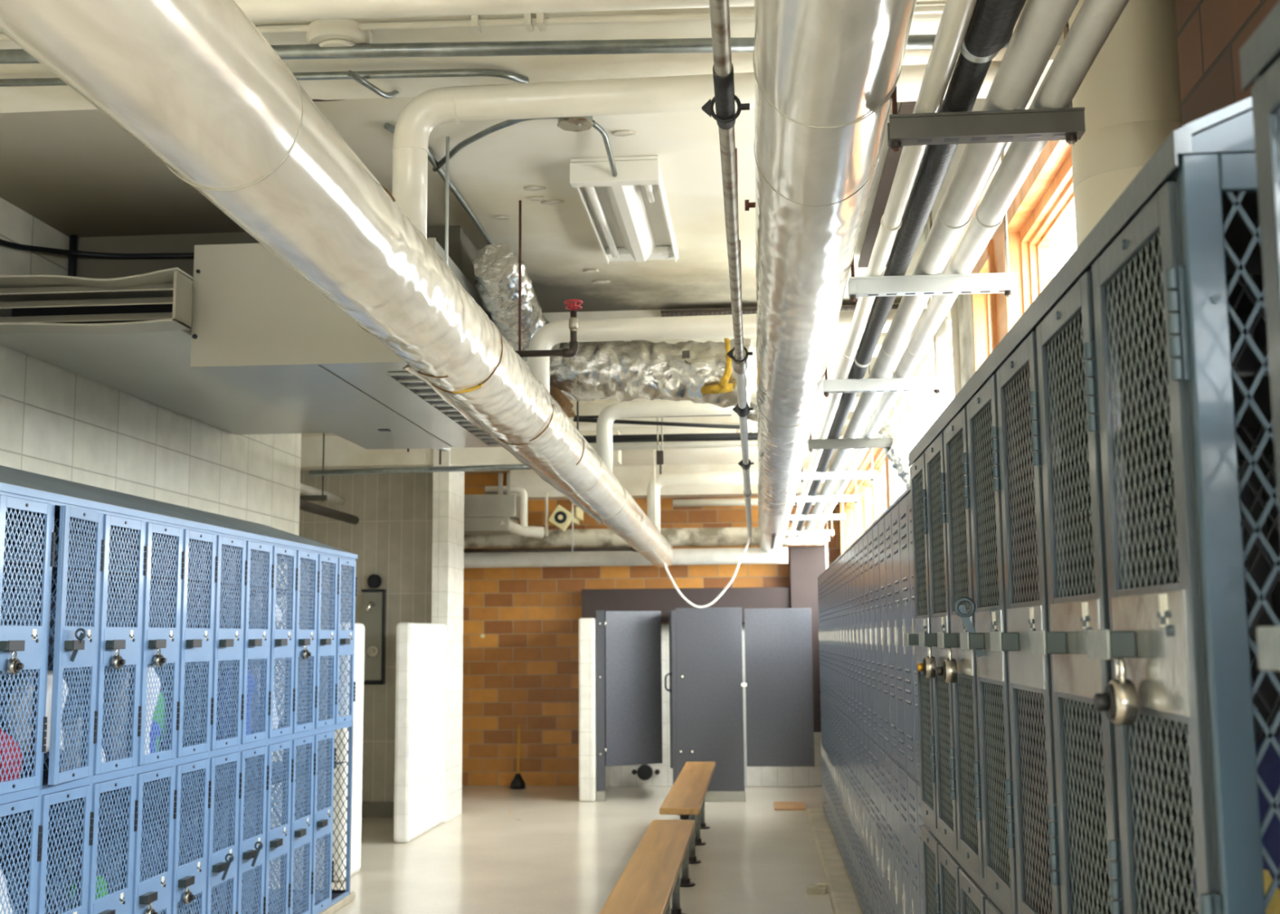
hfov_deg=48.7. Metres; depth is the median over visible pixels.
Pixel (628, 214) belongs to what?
ceiling lamp
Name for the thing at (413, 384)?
grille
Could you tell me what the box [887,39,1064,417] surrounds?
wall
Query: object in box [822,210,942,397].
hanger
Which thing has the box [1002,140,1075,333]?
window
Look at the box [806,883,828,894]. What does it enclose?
crumpled paper
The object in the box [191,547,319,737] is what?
locker
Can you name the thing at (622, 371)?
duct
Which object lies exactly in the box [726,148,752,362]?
hanger
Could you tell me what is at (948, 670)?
padlock
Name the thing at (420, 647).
wall
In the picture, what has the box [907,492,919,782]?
locker
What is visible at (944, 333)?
globe lamp
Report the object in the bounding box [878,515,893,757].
locker
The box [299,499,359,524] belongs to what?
pipe
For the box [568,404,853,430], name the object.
beam
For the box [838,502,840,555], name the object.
wall pier
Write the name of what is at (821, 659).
locker
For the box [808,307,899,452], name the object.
hanger
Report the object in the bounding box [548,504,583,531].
speaker
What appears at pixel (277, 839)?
locker
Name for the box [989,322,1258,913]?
locker
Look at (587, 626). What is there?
wall
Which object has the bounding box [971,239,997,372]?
window
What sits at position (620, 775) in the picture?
wall
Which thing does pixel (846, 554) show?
locker
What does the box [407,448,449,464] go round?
bracket
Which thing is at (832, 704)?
locker
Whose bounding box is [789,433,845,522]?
hanger
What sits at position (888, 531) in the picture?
locker
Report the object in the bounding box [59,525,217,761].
locker
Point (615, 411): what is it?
pipe
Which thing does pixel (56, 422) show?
wall
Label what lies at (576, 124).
junction box
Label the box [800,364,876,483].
hanger
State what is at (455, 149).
conduit
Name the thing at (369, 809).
baseboard
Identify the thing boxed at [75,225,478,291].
wall
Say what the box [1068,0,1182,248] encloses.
column
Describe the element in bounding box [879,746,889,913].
locker
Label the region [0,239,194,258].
conduit
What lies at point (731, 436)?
pipe
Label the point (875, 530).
locker
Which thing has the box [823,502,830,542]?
hanger
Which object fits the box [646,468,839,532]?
pipe
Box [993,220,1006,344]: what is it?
wall pier
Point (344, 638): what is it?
locker
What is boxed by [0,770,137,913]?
locker
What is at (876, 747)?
locker
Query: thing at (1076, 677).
locker
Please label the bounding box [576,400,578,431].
rod
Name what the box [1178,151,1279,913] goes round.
end panel
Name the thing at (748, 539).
cable
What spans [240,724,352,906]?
locker
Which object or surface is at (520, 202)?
rod
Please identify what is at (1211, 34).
wall pier
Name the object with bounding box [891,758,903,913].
locker
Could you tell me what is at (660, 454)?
clamp
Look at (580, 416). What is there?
pipe
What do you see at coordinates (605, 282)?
flake
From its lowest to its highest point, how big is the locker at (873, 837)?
0.912 m
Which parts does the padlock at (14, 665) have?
knob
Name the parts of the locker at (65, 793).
door, panel, latch plate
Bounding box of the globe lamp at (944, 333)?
[908,223,951,353]
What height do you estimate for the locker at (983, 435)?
0.914 m
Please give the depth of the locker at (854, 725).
7.33 m
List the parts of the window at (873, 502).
pane, pane, pane, pane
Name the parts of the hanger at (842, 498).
threaded rod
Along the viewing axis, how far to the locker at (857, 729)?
7.05 m
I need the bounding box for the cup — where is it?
[510,773,525,789]
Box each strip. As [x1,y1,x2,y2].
[660,304,898,316]
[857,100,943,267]
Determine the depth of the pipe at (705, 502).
13.51 m
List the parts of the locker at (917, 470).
panel, latch plate, door, panel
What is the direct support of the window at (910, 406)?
in the wall
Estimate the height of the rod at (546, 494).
0.410 m
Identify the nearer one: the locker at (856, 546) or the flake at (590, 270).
the flake at (590, 270)
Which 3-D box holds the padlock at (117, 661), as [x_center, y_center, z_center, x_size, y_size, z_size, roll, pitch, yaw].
[-1.808,0.700,4.907,0.039,0.073,0.049,-1,-7,5]
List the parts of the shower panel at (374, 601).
spout, plate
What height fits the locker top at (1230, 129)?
0.161 m
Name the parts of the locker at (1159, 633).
panel, latch plate, door, panel, number plate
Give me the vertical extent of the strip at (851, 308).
0.016 m
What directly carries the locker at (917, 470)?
on the locker at (931, 839)
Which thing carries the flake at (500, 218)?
attached to the ceiling
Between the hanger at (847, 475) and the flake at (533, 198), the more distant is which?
the hanger at (847, 475)
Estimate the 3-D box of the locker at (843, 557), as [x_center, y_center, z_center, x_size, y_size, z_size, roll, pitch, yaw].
[1.313,1.011,8.015,0.310,0.912,0.283,-1,-7,5]
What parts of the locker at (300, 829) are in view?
panel, door, latch plate, panel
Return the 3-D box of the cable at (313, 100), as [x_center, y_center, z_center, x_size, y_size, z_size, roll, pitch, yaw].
[-0.901,-1.032,3.957,0.540,0.106,0.020,2,-8,-17]
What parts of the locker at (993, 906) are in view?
door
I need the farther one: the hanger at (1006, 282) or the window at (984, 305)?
the window at (984, 305)
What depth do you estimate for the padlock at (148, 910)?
5.12 m
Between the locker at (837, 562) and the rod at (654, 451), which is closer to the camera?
the locker at (837, 562)
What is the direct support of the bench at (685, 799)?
on the floor at (564, 854)
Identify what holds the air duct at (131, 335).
attached to the wall at (462, 251)
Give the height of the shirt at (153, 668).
0.392 m
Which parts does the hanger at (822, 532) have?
threaded rod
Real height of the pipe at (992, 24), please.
0.090 m
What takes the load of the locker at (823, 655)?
on the locker at (824, 697)
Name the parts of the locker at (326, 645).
panel, door, panel, latch plate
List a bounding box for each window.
[840,448,889,554]
[888,301,960,505]
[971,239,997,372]
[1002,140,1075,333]
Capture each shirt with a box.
[7,670,68,752]
[102,664,160,761]
[216,667,255,740]
[248,594,281,622]
[249,662,278,730]
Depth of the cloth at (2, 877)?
4.28 m
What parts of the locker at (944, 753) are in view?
panel, latch plate, door, panel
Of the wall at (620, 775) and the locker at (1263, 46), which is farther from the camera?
the wall at (620, 775)
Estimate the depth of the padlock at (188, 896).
5.46 m
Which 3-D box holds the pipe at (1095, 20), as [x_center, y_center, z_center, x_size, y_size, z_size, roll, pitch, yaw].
[1.122,-0.072,7.046,0.067,0.071,12.900,-1,-7,5]
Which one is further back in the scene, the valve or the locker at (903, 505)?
the valve
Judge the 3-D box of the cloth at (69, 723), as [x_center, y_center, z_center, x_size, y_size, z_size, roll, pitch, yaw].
[-1.934,1.003,4.875,0.165,0.202,0.134,-1,-7,5]
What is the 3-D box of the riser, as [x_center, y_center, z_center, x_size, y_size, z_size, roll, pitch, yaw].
[-2.316,-0.726,5.759,0.032,0.360,0.032,-1,-7,5]
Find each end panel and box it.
[268,559,355,893]
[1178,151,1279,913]
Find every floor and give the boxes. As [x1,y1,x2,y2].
[293,786,835,913]
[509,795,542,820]
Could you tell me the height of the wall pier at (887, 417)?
1.090 m
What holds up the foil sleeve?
attached to the pipe at (1095, 20)
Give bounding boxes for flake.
[493,216,509,220]
[524,186,546,191]
[529,196,546,200]
[541,200,564,204]
[583,269,598,272]
[591,280,610,284]
[612,130,635,136]
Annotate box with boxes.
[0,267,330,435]
[556,115,593,132]
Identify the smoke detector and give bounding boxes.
[306,18,372,47]
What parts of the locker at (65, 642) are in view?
panel, door, latch plate, panel, number plate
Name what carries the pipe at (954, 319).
attached to the wall pier at (965, 304)
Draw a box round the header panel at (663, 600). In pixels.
[582,586,790,623]
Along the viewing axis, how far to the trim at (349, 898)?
7.53 m
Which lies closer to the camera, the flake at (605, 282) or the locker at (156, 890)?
the locker at (156, 890)
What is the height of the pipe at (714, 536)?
0.191 m
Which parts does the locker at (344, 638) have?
door, panel, latch plate, panel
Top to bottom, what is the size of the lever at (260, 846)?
0.109 m
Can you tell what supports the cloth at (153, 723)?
in the locker at (167, 639)
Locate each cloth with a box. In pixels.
[0,728,22,782]
[0,868,13,913]
[59,718,106,770]
[65,875,107,909]
[149,721,161,753]
[160,708,166,742]
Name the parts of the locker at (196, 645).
panel, door, latch plate, panel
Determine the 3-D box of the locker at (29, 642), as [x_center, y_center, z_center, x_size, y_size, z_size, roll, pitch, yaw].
[-2.123,0.574,4.327,0.540,0.914,0.343,-1,-7,5]
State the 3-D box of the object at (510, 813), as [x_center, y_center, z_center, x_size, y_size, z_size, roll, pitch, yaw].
[-0.992,2.981,12.041,0.184,0.001,1.808,-1,-7,2]
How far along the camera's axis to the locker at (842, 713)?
8.46 m
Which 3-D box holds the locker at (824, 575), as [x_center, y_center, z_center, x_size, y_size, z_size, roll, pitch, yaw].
[1.502,1.296,10.261,0.310,0.912,0.283,-1,-7,5]
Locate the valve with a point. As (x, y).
(572, 350)
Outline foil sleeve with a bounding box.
[874,418,911,488]
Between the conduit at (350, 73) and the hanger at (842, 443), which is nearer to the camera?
the conduit at (350, 73)
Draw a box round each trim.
[318,891,355,913]
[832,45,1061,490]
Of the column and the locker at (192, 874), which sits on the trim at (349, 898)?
the locker at (192, 874)
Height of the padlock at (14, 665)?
0.073 m
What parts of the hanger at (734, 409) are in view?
rod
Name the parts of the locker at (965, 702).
panel, latch plate, door, panel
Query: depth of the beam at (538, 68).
3.70 m
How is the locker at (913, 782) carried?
on the curb
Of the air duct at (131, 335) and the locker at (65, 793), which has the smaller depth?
the locker at (65, 793)
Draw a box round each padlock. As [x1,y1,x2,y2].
[6,651,23,675]
[111,648,125,669]
[144,902,157,913]
[153,648,166,666]
[182,886,195,904]
[302,645,311,659]
[917,645,936,678]
[935,647,957,683]
[1093,657,1137,725]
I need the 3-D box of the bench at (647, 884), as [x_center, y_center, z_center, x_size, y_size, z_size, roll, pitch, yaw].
[0.057,1.990,6.095,0.230,0.447,3.060,-1,-7,5]
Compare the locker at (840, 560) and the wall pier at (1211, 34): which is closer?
the wall pier at (1211, 34)
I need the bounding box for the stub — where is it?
[744,200,755,211]
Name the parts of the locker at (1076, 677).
panel, latch plate, door, number plate, panel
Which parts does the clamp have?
rod, rod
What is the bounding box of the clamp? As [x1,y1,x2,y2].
[656,399,663,474]
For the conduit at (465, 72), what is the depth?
3.71 m
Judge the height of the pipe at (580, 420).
0.092 m
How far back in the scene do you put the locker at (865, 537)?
6.33 m
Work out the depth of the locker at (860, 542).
6.61 m
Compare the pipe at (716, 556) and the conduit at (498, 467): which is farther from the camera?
the pipe at (716, 556)
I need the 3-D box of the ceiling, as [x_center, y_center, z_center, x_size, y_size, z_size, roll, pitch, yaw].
[-1.224,-1.068,5.195,5.550,0.150,18.400,-1,-7,5]
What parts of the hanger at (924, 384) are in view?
threaded rod, threaded rod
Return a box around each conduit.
[0,4,1025,41]
[0,33,1013,63]
[0,68,528,86]
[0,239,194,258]
[308,464,532,475]
[346,70,399,98]
[383,122,494,244]
[432,117,558,172]
[592,120,617,177]
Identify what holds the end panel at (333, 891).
on the trim at (349, 898)
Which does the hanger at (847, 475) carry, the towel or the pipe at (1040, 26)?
the pipe at (1040, 26)
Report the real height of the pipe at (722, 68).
0.102 m
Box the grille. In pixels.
[386,372,500,446]
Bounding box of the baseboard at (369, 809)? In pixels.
[294,801,394,817]
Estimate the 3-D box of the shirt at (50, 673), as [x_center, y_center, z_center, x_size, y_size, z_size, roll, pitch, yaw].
[-1.961,0.829,4.609,0.172,0.262,0.213,-1,-7,5]
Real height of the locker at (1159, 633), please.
0.914 m
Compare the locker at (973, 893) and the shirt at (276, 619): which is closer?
the locker at (973, 893)
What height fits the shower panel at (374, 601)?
0.898 m
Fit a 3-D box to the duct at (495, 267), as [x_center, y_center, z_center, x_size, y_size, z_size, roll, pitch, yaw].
[-0.545,-0.635,6.076,0.267,0.287,1.182,-1,-7,5]
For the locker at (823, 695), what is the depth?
10.98 m
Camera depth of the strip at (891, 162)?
5.19 m
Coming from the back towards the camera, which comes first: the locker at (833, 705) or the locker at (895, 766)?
the locker at (833, 705)
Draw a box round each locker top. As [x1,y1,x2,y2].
[0,465,357,559]
[817,486,910,579]
[908,97,1255,466]
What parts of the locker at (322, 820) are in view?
panel, door, latch plate, panel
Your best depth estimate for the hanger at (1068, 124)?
2.52 m
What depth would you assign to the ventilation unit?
12.96 m
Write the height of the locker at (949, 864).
0.914 m
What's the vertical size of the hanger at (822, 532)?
0.785 m
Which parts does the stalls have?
door, divider panel, divider panel, door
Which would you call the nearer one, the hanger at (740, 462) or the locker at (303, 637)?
the locker at (303, 637)
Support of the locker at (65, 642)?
on the locker at (65, 793)
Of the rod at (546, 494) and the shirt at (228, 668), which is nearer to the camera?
the shirt at (228, 668)
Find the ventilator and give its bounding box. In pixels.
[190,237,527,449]
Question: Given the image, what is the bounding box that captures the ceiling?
[0,97,986,472]
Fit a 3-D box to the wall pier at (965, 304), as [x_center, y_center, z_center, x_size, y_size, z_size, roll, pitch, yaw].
[1.296,-0.114,5.246,0.130,1.090,0.440,-1,-7,5]
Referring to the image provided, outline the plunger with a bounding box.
[510,724,525,789]
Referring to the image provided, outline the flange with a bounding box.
[631,764,659,780]
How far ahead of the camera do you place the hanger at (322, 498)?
10.68 m
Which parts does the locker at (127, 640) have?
panel, door, latch plate, panel, number plate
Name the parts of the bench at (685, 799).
leg, seat, leg, leg, leg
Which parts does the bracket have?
arm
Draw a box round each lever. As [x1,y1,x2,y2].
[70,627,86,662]
[221,853,234,880]
[250,841,262,866]
[954,596,984,657]
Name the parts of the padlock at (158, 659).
knob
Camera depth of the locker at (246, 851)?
6.21 m
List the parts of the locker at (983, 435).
panel, latch plate, door, number plate, panel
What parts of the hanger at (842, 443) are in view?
threaded rod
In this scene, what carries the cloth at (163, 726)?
in the locker at (196, 645)
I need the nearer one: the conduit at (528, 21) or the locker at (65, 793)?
the conduit at (528, 21)
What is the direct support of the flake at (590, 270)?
attached to the ceiling
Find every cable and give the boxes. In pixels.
[311,99,343,102]
[663,537,751,608]
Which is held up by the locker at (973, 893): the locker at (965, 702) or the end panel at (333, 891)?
the locker at (965, 702)
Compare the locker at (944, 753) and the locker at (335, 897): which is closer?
the locker at (944, 753)
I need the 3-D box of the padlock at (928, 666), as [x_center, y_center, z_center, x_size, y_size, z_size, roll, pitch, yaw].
[0.647,0.463,3.198,0.039,0.073,0.049,-1,-7,5]
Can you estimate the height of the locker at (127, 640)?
0.914 m
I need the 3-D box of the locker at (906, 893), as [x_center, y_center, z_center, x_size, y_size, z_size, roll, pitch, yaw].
[1.060,1.527,4.811,0.310,0.912,0.283,-1,-7,5]
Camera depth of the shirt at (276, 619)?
6.66 m
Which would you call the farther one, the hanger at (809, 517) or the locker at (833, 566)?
the hanger at (809, 517)
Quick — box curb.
[807,808,862,913]
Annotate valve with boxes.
[515,299,582,357]
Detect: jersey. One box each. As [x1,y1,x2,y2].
[1191,732,1279,911]
[1262,869,1279,913]
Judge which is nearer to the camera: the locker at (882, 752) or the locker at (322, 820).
the locker at (882, 752)
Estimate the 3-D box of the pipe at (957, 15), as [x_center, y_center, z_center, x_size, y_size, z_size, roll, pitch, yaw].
[0.900,-0.060,7.063,0.050,0.054,12.900,-1,-7,5]
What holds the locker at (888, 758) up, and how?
on the curb
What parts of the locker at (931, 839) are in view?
panel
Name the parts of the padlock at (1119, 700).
knob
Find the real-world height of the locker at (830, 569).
0.912 m
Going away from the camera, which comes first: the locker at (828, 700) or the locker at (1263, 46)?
the locker at (1263, 46)
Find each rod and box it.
[444,136,449,266]
[518,200,521,351]
[545,493,548,536]
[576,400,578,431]
[653,449,655,525]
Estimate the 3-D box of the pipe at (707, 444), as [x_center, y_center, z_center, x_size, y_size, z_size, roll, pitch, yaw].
[0.421,-0.082,8.826,1.800,0.067,0.052,-1,-7,5]
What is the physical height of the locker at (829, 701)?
0.912 m
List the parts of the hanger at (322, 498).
threaded rod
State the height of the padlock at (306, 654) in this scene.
0.073 m
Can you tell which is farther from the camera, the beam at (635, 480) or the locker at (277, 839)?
the beam at (635, 480)
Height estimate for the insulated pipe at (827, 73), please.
0.418 m
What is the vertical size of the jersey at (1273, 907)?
0.222 m
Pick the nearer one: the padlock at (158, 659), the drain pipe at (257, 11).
the drain pipe at (257, 11)
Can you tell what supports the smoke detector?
attached to the beam at (538, 68)
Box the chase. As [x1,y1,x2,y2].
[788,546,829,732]
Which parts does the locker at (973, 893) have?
panel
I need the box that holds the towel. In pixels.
[151,691,164,751]
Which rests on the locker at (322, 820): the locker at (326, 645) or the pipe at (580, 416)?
the locker at (326, 645)
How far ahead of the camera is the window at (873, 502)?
11.29 m
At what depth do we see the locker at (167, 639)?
5.27 m
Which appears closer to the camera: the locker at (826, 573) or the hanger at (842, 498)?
the hanger at (842, 498)
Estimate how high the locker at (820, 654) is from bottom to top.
0.912 m
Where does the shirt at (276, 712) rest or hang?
hanging from the locker at (282, 641)
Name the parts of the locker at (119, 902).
latch plate, door, panel, number plate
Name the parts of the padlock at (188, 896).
knob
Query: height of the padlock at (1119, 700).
0.073 m
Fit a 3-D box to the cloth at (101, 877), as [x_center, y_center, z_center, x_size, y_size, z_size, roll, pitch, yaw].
[-1.923,1.530,4.939,0.158,0.122,0.147,-1,-7,5]
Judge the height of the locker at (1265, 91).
0.914 m
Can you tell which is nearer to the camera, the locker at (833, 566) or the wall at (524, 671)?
the locker at (833, 566)
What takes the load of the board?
on the floor at (564, 854)
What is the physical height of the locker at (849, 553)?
0.912 m
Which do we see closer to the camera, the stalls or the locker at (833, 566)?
the locker at (833, 566)
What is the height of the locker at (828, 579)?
0.912 m
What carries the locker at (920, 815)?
on the curb
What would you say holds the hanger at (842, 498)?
hanging from the ceiling
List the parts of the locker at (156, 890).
door, latch plate, panel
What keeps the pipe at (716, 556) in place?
attached to the wall
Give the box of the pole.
[824,535,827,569]
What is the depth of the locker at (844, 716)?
8.18 m
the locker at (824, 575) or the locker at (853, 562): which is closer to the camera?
the locker at (853, 562)
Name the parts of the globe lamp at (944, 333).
stem, globe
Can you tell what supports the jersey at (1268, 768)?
in the locker at (1159, 633)
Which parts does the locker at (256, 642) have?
panel, door, latch plate, panel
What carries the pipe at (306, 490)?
on the hanger at (322, 498)
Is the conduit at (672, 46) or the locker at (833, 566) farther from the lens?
the locker at (833, 566)
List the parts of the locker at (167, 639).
panel, door, latch plate, panel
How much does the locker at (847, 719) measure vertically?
0.912 m
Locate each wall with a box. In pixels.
[0,197,301,889]
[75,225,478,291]
[294,471,433,801]
[322,448,464,881]
[462,471,839,786]
[578,617,610,801]
[610,623,822,786]
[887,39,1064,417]
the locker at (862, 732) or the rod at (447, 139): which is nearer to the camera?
the rod at (447, 139)
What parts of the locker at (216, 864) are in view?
panel, door, latch plate, panel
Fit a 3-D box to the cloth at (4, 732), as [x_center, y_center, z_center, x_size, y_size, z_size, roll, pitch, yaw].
[-1.985,0.911,4.302,0.191,0.202,0.196,-1,-7,5]
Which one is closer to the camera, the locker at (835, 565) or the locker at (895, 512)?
the locker at (895, 512)
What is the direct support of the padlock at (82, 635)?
attached to the locker at (65, 642)
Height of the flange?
0.150 m
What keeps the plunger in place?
on the floor at (564, 854)
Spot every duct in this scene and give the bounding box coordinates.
[472,244,560,364]
[549,337,753,417]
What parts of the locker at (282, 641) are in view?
panel, door, latch plate, panel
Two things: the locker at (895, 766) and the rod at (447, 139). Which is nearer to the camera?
the rod at (447, 139)
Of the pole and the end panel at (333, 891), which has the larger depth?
the pole
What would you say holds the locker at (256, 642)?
on the locker at (246, 851)
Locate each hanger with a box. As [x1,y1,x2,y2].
[299,433,327,502]
[701,95,750,123]
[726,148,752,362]
[732,240,753,413]
[737,461,754,467]
[785,458,834,537]
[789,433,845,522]
[794,411,859,505]
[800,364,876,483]
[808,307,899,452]
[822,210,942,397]
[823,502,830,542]
[848,151,1017,302]
[887,22,1085,151]
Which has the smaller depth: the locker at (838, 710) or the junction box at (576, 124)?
the junction box at (576, 124)
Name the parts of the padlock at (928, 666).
knob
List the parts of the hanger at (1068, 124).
threaded rod, threaded rod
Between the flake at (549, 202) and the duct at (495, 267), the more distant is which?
the duct at (495, 267)
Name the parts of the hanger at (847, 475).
threaded rod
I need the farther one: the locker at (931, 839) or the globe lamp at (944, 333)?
the globe lamp at (944, 333)
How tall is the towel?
0.332 m
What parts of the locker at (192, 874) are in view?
panel, latch plate, door, panel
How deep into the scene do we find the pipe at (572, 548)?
13.20 m
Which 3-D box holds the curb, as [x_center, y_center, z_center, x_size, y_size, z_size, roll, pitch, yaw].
[1.088,2.135,5.697,0.440,0.045,11.580,-1,-7,5]
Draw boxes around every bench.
[599,819,695,913]
[659,761,715,887]
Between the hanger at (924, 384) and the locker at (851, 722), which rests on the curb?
the locker at (851, 722)
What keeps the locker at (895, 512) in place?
on the locker at (906, 893)
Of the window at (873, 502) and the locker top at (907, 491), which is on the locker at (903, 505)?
the locker top at (907, 491)
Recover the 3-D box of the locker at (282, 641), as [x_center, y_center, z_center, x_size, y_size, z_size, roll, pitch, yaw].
[-1.923,0.875,6.705,0.540,0.914,0.343,-1,-7,5]
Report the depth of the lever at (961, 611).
2.54 m
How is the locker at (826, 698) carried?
on the curb
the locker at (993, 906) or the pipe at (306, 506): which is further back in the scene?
the pipe at (306, 506)
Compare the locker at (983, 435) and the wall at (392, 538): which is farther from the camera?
the wall at (392, 538)
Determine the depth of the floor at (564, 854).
9.27 m
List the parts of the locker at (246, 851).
panel, door, latch plate, panel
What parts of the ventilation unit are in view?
casing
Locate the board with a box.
[773,801,805,810]
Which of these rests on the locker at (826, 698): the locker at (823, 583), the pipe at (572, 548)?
the locker at (823, 583)
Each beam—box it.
[0,0,1064,113]
[300,430,621,471]
[510,462,833,500]
[542,303,899,359]
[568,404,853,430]
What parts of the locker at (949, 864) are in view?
panel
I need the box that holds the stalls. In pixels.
[595,607,814,801]
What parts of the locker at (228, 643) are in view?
panel, door, latch plate, panel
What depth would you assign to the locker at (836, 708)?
9.02 m
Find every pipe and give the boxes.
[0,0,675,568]
[233,0,943,22]
[299,483,344,505]
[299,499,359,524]
[391,60,1001,239]
[463,503,638,553]
[463,526,823,548]
[463,546,787,568]
[527,308,926,392]
[573,414,731,418]
[573,417,740,429]
[582,432,757,443]
[588,435,843,451]
[595,395,879,473]
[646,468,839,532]
[672,497,839,506]
[709,0,752,542]
[752,0,917,553]
[789,0,977,537]
[795,0,1026,537]
[804,0,1079,537]
[813,0,1129,536]
[950,297,960,397]
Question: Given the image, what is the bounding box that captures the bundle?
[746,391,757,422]
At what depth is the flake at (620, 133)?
4.64 m
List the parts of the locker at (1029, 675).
panel, latch plate, door, number plate, panel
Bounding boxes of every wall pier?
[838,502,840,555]
[886,417,890,506]
[957,293,974,389]
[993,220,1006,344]
[1174,0,1279,126]
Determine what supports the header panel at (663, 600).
attached to the wall at (620, 775)
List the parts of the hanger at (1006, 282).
threaded rod, threaded rod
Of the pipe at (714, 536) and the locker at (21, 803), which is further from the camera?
the pipe at (714, 536)
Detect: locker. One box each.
[0,491,55,799]
[0,501,104,791]
[0,510,147,779]
[0,762,177,913]
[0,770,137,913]
[0,780,93,913]
[0,791,42,913]
[5,519,185,770]
[44,755,211,913]
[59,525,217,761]
[96,747,242,913]
[101,532,248,754]
[139,742,269,913]
[148,537,274,747]
[156,737,293,913]
[163,542,297,742]
[186,732,315,913]
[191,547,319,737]
[213,728,336,913]
[219,551,339,732]
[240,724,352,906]
[248,555,357,727]
[817,578,822,693]
[818,577,824,695]
[820,575,825,696]
[820,693,824,809]
[822,573,826,697]
[822,694,826,813]
[823,572,828,698]
[823,696,827,817]
[825,571,831,702]
[825,697,830,824]
[826,698,831,829]
[827,569,833,703]
[828,700,834,835]
[829,567,835,704]
[831,564,837,706]
[831,702,835,839]
[832,704,838,846]
[834,561,840,710]
[835,706,840,853]
[836,559,843,712]
[837,708,844,862]
[839,556,845,714]
[840,711,846,868]
[841,555,849,718]
[842,713,849,877]
[844,551,852,720]
[845,715,853,885]
[847,547,857,724]
[848,719,856,894]
[851,544,860,728]
[852,721,860,905]
[854,540,865,732]
[855,725,864,913]
[858,537,869,736]
[859,728,868,913]
[862,532,874,740]
[863,733,873,913]
[867,527,879,746]
[868,737,878,913]
[872,522,886,751]
[873,742,883,913]
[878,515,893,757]
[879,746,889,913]
[884,508,900,764]
[884,752,896,913]
[891,502,908,771]
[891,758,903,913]
[898,493,918,780]
[898,764,911,913]
[903,447,1048,835]
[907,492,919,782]
[907,773,920,913]
[916,781,924,913]
[918,426,1093,859]
[921,817,940,913]
[937,400,1108,888]
[937,836,961,913]
[959,860,988,913]
[960,367,1195,913]
[985,888,1010,913]
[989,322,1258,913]
[1030,258,1279,913]
[1087,160,1279,913]
[1239,0,1279,91]
[1251,52,1279,671]
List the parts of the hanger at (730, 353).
rod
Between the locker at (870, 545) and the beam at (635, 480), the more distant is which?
the beam at (635, 480)
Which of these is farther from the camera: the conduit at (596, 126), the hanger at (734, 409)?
the hanger at (734, 409)
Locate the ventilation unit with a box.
[463,473,544,538]
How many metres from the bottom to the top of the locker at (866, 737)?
0.912 m
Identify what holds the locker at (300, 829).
on the trim at (349, 898)
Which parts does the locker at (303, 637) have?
panel, door, latch plate, panel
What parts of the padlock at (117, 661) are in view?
knob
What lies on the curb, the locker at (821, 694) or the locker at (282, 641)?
the locker at (821, 694)
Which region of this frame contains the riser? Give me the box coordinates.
[67,235,77,276]
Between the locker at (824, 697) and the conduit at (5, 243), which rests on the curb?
the locker at (824, 697)
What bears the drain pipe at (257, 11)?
attached to the beam at (538, 68)
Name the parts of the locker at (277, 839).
panel, door, latch plate, panel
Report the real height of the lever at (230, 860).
0.109 m
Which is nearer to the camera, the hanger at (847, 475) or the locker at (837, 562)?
the hanger at (847, 475)
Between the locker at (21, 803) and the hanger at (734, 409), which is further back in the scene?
the hanger at (734, 409)
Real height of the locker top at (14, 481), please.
0.204 m
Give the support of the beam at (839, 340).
attached to the ceiling
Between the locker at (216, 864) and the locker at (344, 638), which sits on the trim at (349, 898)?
the locker at (216, 864)
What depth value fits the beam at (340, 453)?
11.51 m
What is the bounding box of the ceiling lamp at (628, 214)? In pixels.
[569,155,678,264]
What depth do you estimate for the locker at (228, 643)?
5.96 m
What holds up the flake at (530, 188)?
attached to the ceiling
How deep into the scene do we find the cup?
13.47 m
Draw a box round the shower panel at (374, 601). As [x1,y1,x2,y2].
[361,574,386,684]
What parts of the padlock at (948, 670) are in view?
knob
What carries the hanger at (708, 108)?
attached to the pipe at (722, 68)
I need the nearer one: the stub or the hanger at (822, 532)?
the stub
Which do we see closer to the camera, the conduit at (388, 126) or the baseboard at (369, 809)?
the conduit at (388, 126)
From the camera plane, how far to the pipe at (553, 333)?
5.82 m

